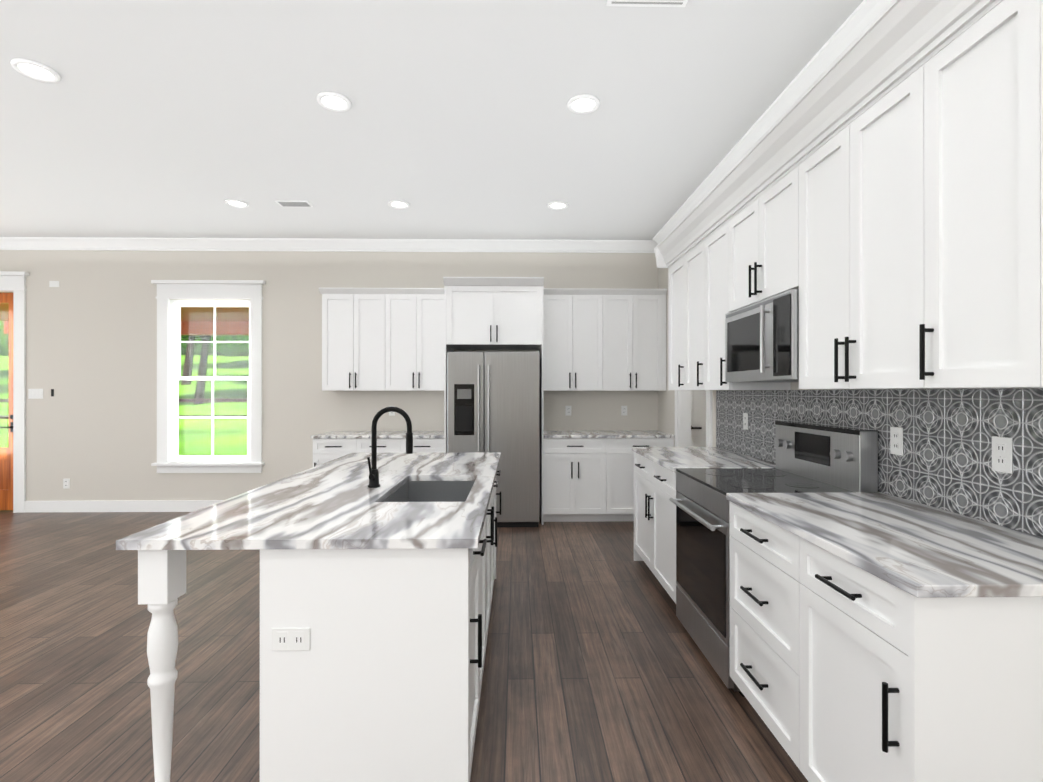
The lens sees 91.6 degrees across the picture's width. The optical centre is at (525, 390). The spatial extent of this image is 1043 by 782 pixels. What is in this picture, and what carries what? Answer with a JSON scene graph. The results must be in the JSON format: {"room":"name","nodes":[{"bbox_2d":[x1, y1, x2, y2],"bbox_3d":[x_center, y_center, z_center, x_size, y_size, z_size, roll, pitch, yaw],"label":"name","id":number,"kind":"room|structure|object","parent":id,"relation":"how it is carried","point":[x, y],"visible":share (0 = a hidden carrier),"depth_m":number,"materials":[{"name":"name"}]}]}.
{"room":"kitchen","nodes":[
{"label":"kitchen","id":0,"kind":"room"},
{"bbox_2d":[0,304,248,334],"bbox_3d":[-5.045,-1.197,7.579,8.000,0.400,3.000,0,0,-1],"label":"beam","id":1,"kind":"structure","parent":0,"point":[240,321],"depth_m":8.75,"materials":[{"name":"orange wood"}]},
{"bbox_2d":[0,250,657,500],"bbox_3d":[-2.118,-0.174,6.007,11.200,3.150,0.160,0,0,-1],"label":"wall","id":2,"kind":"structure","parent":0,"point":[91,361],"depth_m":5.90,"materials":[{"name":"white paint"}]},
{"bbox_2d":[0,293,12,509],"bbox_3d":[-6.362,0.122,5.897,0.906,2.538,0.105,0,0,-1],"label":"entry door","id":3,"kind":"structure","parent":2,"relation":"in","point":[6,478],"depth_m":5.91,"materials":[{"name":"brown wood"}]},
{"bbox_2d":[0,271,28,512],"bbox_3d":[-6.361,0.016,5.845,1.240,2.770,0.100,0,0,-1],"label":"door frame","id":4,"kind":"structure","parent":2,"relation":"attached to","point":[14,282],"depth_m":5.84,"materials":[{"name":"white wood"}]},
{"bbox_2d":[28,389,42,398],"bbox_3d":[-5.666,0.031,5.862,0.165,0.115,0.008,0,0,-1],"label":"light switch","id":5,"kind":"object","parent":2,"relation":"attached to","point":[35,393],"visible":1,"depth_m":5.86,"materials":[{"name":"white plastic"}]},
{"bbox_2d":[49,281,58,286],"bbox_3d":[-5.456,-1.239,5.868,0.110,0.070,0.006,0,0,-1],"label":"outlet box","id":6,"kind":"object","parent":2,"relation":"attached to","point":[53,283],"visible":1,"depth_m":5.87,"materials":[{"name":"white plastic"}]},
{"bbox_2d":[63,479,69,488],"bbox_3d":[-5.316,1.071,5.867,0.070,0.115,0.008,0,0,-1],"label":"outlet","id":7,"kind":"object","parent":2,"relation":"attached to","point":[66,483],"visible":1,"depth_m":5.87,"materials":[{"name":"white plastic"}]},
{"bbox_2d":[24,500,223,511],"bbox_3d":[-4.026,1.336,5.885,3.540,0.130,0.016,0,0,-1],"label":"baseboard","id":8,"kind":"structure","parent":2,"relation":"attached to","point":[126,506],"depth_m":5.86,"materials":[{"name":"white wood"}]},
{"bbox_2d":[151,280,265,472],"bbox_3d":[-3.672,-0.164,5.926,1.280,2.230,0.190,0,0,-1],"label":"window unit","id":9,"kind":"structure","parent":2,"relation":"in","point":[175,342],"depth_m":5.89,"materials":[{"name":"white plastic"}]},
{"bbox_2d":[0,237,654,252],"bbox_3d":[-2.975,-1.689,5.859,9.080,0.120,0.110,0,0,-1],"label":"crown molding","id":10,"kind":"structure","parent":2,"relation":"attached to","point":[6,243],"depth_m":5.87,"materials":[{"name":"white wood"}]},
{"bbox_2d":[319,288,390,390],"bbox_3d":[-1.869,-0.567,5.754,0.749,1.124,0.350,0,0,-1],"label":"upper cabinet","id":11,"kind":"object","parent":2,"relation":"attached to","point":[382,339],"depth_m":5.59,"materials":[{"name":"white wood"}]},
{"bbox_2d":[391,288,443,390],"bbox_3d":[-1.234,-0.567,5.764,0.749,1.124,0.350,0,0,-1],"label":"upper cabinet","id":12,"kind":"object","parent":2,"relation":"attached to","point":[417,314],"depth_m":5.60,"materials":[{"name":"white wood"}]},
{"bbox_2d":[565,406,570,415],"bbox_3d":[0.503,0.231,5.967,0.070,0.115,0.008,0,0,-1],"label":"electrical outlet","id":13,"kind":"object","parent":2,"relation":"attached to","point":[567,410],"visible":1,"depth_m":5.96,"materials":[{"name":"white plastic"}]},
{"bbox_2d":[544,288,607,390],"bbox_3d":[0.544,-0.567,5.795,0.726,1.124,0.350,0,0,-1],"label":"upper cabinet","id":14,"kind":"object","parent":2,"relation":"attached to","point":[601,339],"depth_m":5.63,"materials":[{"name":"white wood"}]},
{"bbox_2d":[621,406,626,414],"bbox_3d":[1.163,0.231,5.978,0.070,0.115,0.008,0,0,-1],"label":"electrical outlet","id":15,"kind":"object","parent":2,"relation":"attached to","point":[623,410],"visible":1,"depth_m":5.98,"materials":[{"name":"white plastic"}]},
{"bbox_2d":[608,288,666,390],"bbox_3d":[1.178,-0.567,5.805,0.767,1.124,0.350,0,0,-1],"label":"upper cabinet","id":16,"kind":"object","parent":2,"relation":"attached to","point":[636,317],"depth_m":5.64,"materials":[{"name":"white wood"}]},
{"bbox_2d":[0,510,807,781],"bbox_3d":[-2.040,1.446,1.426,11.200,0.100,9.400,0,0,-1],"label":"floor","id":17,"kind":"structure","parent":0,"point":[598,667],"depth_m":2.54,"materials":[{"name":"brown wood"}]},
{"bbox_2d":[138,470,500,781],"bbox_3d":[-0.704,0.946,2.696,1.085,0.904,2.187,0,0,-1],"label":"kitchen island","id":18,"kind":"object","parent":17,"relation":"on","point":[372,665],"visible":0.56,"depth_m":1.61,"materials":[{"name":"white wood"}]},
{"bbox_2d":[116,452,500,549],"bbox_3d":[-0.727,0.478,2.697,1.116,0.030,2.245,0,0,-1],"label":"island countertop","id":19,"kind":"structure","parent":18,"relation":"on","point":[338,503],"depth_m":1.90,"materials":[{"name":"stone"}]},
{"bbox_2d":[367,406,412,487],"bbox_3d":[-0.654,0.268,2.433,0.216,0.388,0.095,0,0,-1],"label":"faucet","id":20,"kind":"object","parent":19,"relation":"on","point":[373,476],"visible":1,"depth_m":2.44,"materials":[{"name":"black metal"}]},
{"bbox_2d":[383,481,474,501],"bbox_3d":[-0.447,0.602,2.449,0.404,0.216,0.694,0,0,-1],"label":"sink basin","id":21,"kind":"object","parent":19,"relation":"in","point":[433,491],"visible":0.06,"depth_m":2.78,"materials":[{"name":"silver metal"}]},
{"bbox_2d":[313,438,364,466],"bbox_3d":[-1.974,0.949,5.612,0.515,0.904,0.627,0,0,-1],"label":"base cabinet","id":22,"kind":"object","parent":17,"relation":"on","point":[326,450],"depth_m":5.30,"materials":[{"name":"white wood"}]},
{"bbox_2d":[365,438,443,452],"bbox_3d":[-1.343,0.949,5.622,0.974,0.904,0.627,0,0,-1],"label":"base cabinet","id":23,"kind":"object","parent":17,"relation":"on","point":[384,445],"depth_m":5.31,"materials":[{"name":"white wood"}]},
{"bbox_2d":[311,431,443,438],"bbox_3d":[-1.552,0.481,5.612,1.389,0.030,0.643,0,0,-1],"label":"countertop","id":24,"kind":"structure","parent":23,"relation":"on","point":[380,434],"depth_m":5.42,"materials":[{"name":"stone"}]},
{"bbox_2d":[447,352,538,526],"bbox_3d":[-0.334,0.501,5.523,0.940,1.800,0.827,0,0,-1],"label":"refrigerator","id":25,"kind":"object","parent":17,"relation":"on","point":[492,401],"visible":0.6,"depth_m":5.17,"materials":[{"name":"silver metal"}]},
{"bbox_2d":[443,277,543,524],"bbox_3d":[-0.336,0.113,5.586,1.036,2.575,0.735,0,0,-1],"label":"surround","id":26,"kind":"object","parent":17,"relation":"on","point":[493,313],"visible":0.98,"depth_m":5.30,"materials":[{"name":"white wood"}]},
{"bbox_2d":[544,438,611,521],"bbox_3d":[0.542,0.949,5.654,0.716,0.904,0.627,0,0,-1],"label":"base cabinet","id":27,"kind":"object","parent":17,"relation":"on","point":[588,479],"depth_m":5.35,"materials":[{"name":"white wood"}]},
{"bbox_2d":[612,438,673,520],"bbox_3d":[1.175,0.949,5.665,0.777,0.904,0.627,0,0,-1],"label":"base cabinet","id":28,"kind":"object","parent":17,"relation":"on","point":[622,453],"depth_m":5.36,"materials":[{"name":"white wood"}]},
{"bbox_2d":[544,430,674,437],"bbox_3d":[0.875,0.481,5.654,1.381,0.030,0.643,0,0,-1],"label":"countertop","id":29,"kind":"structure","parent":28,"relation":"on","point":[607,434],"depth_m":5.42,"materials":[{"name":"stone"}]},
{"bbox_2d":[634,452,676,603],"bbox_3d":[1.231,0.947,3.638,0.737,0.903,1.124,0,0,-1],"label":"base cabinet","id":30,"kind":"object","parent":17,"relation":"on","point":[655,490],"visible":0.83,"depth_m":3.55,"materials":[{"name":"white wood"}]},
{"bbox_2d":[632,447,775,471],"bbox_3d":[1.245,0.479,3.645,0.714,0.030,1.136,0,0,-1],"label":"countertop","id":31,"kind":"structure","parent":30,"relation":"on","point":[672,459],"depth_m":3.48,"materials":[{"name":"stone"}]},
{"bbox_2d":[669,421,877,696],"bbox_3d":[1.232,0.789,2.692,0.751,1.217,0.760,0,0,-1],"label":"range","id":32,"kind":"object","parent":17,"relation":"on","point":[815,458],"visible":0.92,"depth_m":2.57,"materials":[{"name":"silver metal"}]},
{"bbox_2d":[729,501,1042,781],"bbox_3d":[1.263,0.945,1.771,0.737,0.903,1.076,0,0,-1],"label":"base cabinet","id":33,"kind":"object","parent":17,"relation":"on","point":[841,670],"visible":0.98,"depth_m":1.38,"materials":[{"name":"white wood"}]},
{"bbox_2d":[726,492,1042,597],"bbox_3d":[1.276,0.477,1.759,0.714,0.030,1.101,0,0,-1],"label":"countertop","id":34,"kind":"structure","parent":33,"relation":"on","point":[917,549],"depth_m":1.56,"materials":[{"name":"stone"}]},
{"bbox_2d":[0,0,862,239],"bbox_3d":[-2.040,-1.804,1.429,11.200,0.100,9.400,0,0,-1],"label":"ceiling","id":35,"kind":"structure","parent":0,"point":[458,119],"depth_m":3.19,"materials":[{"name":"white paint"}]},
{"bbox_2d":[10,58,60,82],"bbox_3d":[-2.673,-1.746,2.769,0.200,0.012,0.200,0,0,-1],"label":"recessed light","id":36,"kind":"object","parent":35,"relation":"in","point":[34,70],"visible":0.94,"depth_m":2.77,"materials":[{"name":"white"}]},
{"bbox_2d":[225,199,248,207],"bbox_3d":[-2.686,-1.744,4.719,0.200,0.012,0.200,0,0,-1],"label":"recessed light","id":37,"kind":"object","parent":35,"relation":"in","point":[237,203],"visible":0.98,"depth_m":4.72,"materials":[{"name":"white"}]},
{"bbox_2d":[274,200,313,206],"bbox_3d":[-2.156,-1.744,4.728,0.300,0.010,0.150,0,0,-1],"label":"ceiling vent","id":38,"kind":"object","parent":35,"relation":"in","point":[292,203],"visible":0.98,"depth_m":4.71,"materials":[{"name":"white metal"}]},
{"bbox_2d":[316,91,350,111],"bbox_3d":[-1.158,-1.746,3.064,0.200,0.012,0.200,0,0,-1],"label":"recessed light","id":39,"kind":"object","parent":35,"relation":"in","point":[334,101],"visible":0.98,"depth_m":3.06,"materials":[{"name":"white"}]},
{"bbox_2d":[388,200,409,208],"bbox_3d":[-1.186,-1.744,4.744,0.200,0.012,0.200,0,0,-1],"label":"recessed light","id":40,"kind":"object","parent":35,"relation":"in","point":[398,204],"visible":1,"depth_m":4.75,"materials":[{"name":"white"}]},
{"bbox_2d":[547,201,567,209],"bbox_3d":[0.303,-1.744,4.769,0.200,0.012,0.200,0,0,-1],"label":"recessed light","id":41,"kind":"object","parent":35,"relation":"attached to","point":[557,205],"visible":0.98,"depth_m":4.78,"materials":[{"name":"white"}]},
{"bbox_2d":[567,94,599,113],"bbox_3d":[0.352,-1.746,3.090,0.200,0.012,0.200,0,0,-1],"label":"recessed light","id":42,"kind":"object","parent":35,"relation":"in","point":[583,104],"visible":1,"depth_m":3.08,"materials":[{"name":"white"}]},
{"bbox_2d":[606,0,687,6],"bbox_3d":[0.547,-1.747,2.203,0.360,0.010,0.200,0,0,-1],"label":"ceiling vent","id":43,"kind":"object","parent":35,"relation":"in","point":[656,3],"visible":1,"depth_m":2.28,"materials":[{"name":"white metal"}]},
{"bbox_2d":[658,268,1042,446],"bbox_3d":[1.701,-0.179,1.391,0.120,3.150,9.200,0,0,-1],"label":"wall","id":44,"kind":"structure","parent":0,"point":[666,411],"depth_m":5.61,"materials":[{"name":"white paint"}]},
{"bbox_2d":[666,256,677,389],"bbox_3d":[1.404,-0.536,4.066,0.377,1.060,0.477,0,0,-1],"label":"upper cabinet","id":45,"kind":"object","parent":44,"relation":"attached to","point":[672,267],"depth_m":4.20,"materials":[{"name":"white wood"}]},
{"bbox_2d":[678,240,697,389],"bbox_3d":[1.411,-0.536,3.682,0.377,1.060,0.517,0,0,-1],"label":"upper cabinet","id":46,"kind":"object","parent":44,"relation":"attached to","point":[688,258],"depth_m":3.82,"materials":[{"name":"white wood"}]},
{"bbox_2d":[675,390,711,446],"bbox_3d":[1.634,0.280,4.810,0.138,2.240,0.980,0,0,-1],"label":"door frame","id":47,"kind":"structure","parent":44,"relation":"attached to","point":[682,418],"depth_m":5.20,"materials":[{"name":"white wood"}]},
{"bbox_2d":[698,212,785,389],"bbox_3d":[1.417,-0.537,3.278,0.377,1.060,0.516,0,0,-1],"label":"upper cabinet","id":48,"kind":"object","parent":44,"relation":"attached to","point":[714,244],"depth_m":3.31,"materials":[{"name":"white wood"}]},
{"bbox_2d":[730,152,797,311],"bbox_3d":[1.427,-0.772,2.697,0.377,0.590,0.760,0,0,-1],"label":"upper cabinet","id":49,"kind":"object","parent":44,"relation":"attached to","point":[763,224],"depth_m":2.62,"materials":[{"name":"white wood"}]},
{"bbox_2d":[725,289,798,381],"bbox_3d":[1.392,-0.260,2.696,0.448,0.415,0.752,0,0,-1],"label":"microwave","id":50,"kind":"object","parent":49,"relation":"attached to","point":[762,341],"visible":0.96,"depth_m":2.53,"materials":[{"name":"silver metal"}]},
{"bbox_2d":[652,0,891,251],"bbox_3d":[1.586,-1.694,1.401,0.110,0.120,8.820,0,0,-1],"label":"crown molding","id":51,"kind":"structure","parent":44,"relation":"attached to","point":[859,20],"depth_m":2.95,"materials":[{"name":"white wood"}]},
{"bbox_2d":[666,0,973,263],"bbox_3d":[1.426,-1.152,2.767,0.377,0.170,3.076,0,0,-1],"label":"crown molding","id":52,"kind":"structure","parent":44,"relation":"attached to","point":[919,21],"depth_m":1.95,"materials":[{"name":"white wood"}]},
{"bbox_2d":[786,64,901,389],"bbox_3d":[1.440,-0.538,1.961,0.377,1.060,0.826,0,0,-1],"label":"upper cabinet","id":53,"kind":"object","parent":44,"relation":"attached to","point":[874,195],"depth_m":1.92,"materials":[{"name":"white wood"}]},
{"bbox_2d":[716,389,1042,536],"bbox_3d":[1.614,0.228,2.717,0.008,0.468,3.005,0,0,-1],"label":"backsplash","id":54,"kind":"structure","parent":44,"relation":"attached to","point":[944,462],"depth_m":2.00,"materials":[{"name":"tile"}]},
{"bbox_2d":[743,413,747,429],"bbox_3d":[1.591,0.219,3.669,0.007,0.120,0.072,0,0,-1],"label":"outlet","id":55,"kind":"object","parent":54,"relation":"attached to","point":[745,421],"visible":1,"depth_m":3.67,"materials":[{"name":"white plastic"}]},
{"bbox_2d":[890,427,902,455],"bbox_3d":[1.615,0.217,2.209,0.007,0.120,0.072,0,0,-1],"label":"outlet","id":56,"kind":"object","parent":54,"relation":"attached to","point":[896,440],"visible":1,"depth_m":2.21,"materials":[{"name":"white plastic"}]},
{"bbox_2d":[992,436,1012,473],"bbox_3d":[1.623,0.217,1.729,0.007,0.120,0.072,0,0,-1],"label":"outlet","id":57,"kind":"object","parent":54,"relation":"attached to","point":[1002,454],"visible":1,"depth_m":1.72,"materials":[{"name":"white plastic"}]},
{"bbox_2d":[902,0,1042,388],"bbox_3d":[1.448,-0.539,1.445,0.377,1.060,0.432,0,0,-1],"label":"upper cabinet","id":58,"kind":"object","parent":44,"relation":"attached to","point":[972,94],"depth_m":1.43,"materials":[{"name":"white wood"}]},
{"label":"outside","id":59,"kind":"structure","parent":0,"visible":0},
{"bbox_2d":[0,355,248,454],"bbox_3d":[-15.473,-1.157,32.806,90.000,6.270,53.800,0,0,-1],"label":"ground","id":60,"kind":"structure","parent":59,"point":[229,441],"depth_m":18.32,"materials":[{"name":"green plant"}]},
{"bbox_2d":[0,399,246,418],"bbox_3d":[-15.180,0.684,13.706,50.060,1.150,0.120,0,0,-1],"label":"fence","id":61,"kind":"object","parent":60,"relation":"on","point":[180,400],"depth_m":13.79,"materials":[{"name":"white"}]},
{"bbox_2d":[0,321,248,355],"bbox_3d":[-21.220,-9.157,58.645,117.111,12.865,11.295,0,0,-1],"label":"hedge","id":62,"kind":"object","parent":60,"relation":"on","point":[231,350],"depth_m":54.77,"materials":[{"name":"green plant"}]},
{"bbox_2d":[181,335,194,384],"bbox_3d":[-17.841,-5.236,26.544,9.021,10.044,6.198,0,0,-1],"label":"tree","id":63,"kind":"object","parent":60,"relation":"on","point":[189,359],"depth_m":26.52,"materials":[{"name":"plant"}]},
{"bbox_2d":[194,335,211,403],"bbox_3d":[-12.914,-3.272,19.456,6.792,7.770,5.460,0,0,-1],"label":"tree","id":64,"kind":"object","parent":60,"relation":"on","point":[202,370],"depth_m":19.65,"materials":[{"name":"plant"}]},
{"bbox_3d":[2.564,-0.175,4.746,1.720,3.150,2.520,0,0,-1],"label":"wall","id":65,"kind":"structure","parent":0,"visible":0},
{"bbox_2d":[691,390,705,446],"bbox_3d":[2.274,0.336,5.944,0.980,2.130,0.105,0,0,-1],"label":"pantry door","id":66,"kind":"structure","parent":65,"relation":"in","point":[698,418],"depth_m":5.95,"materials":[{"name":"white wood"}]}
]}

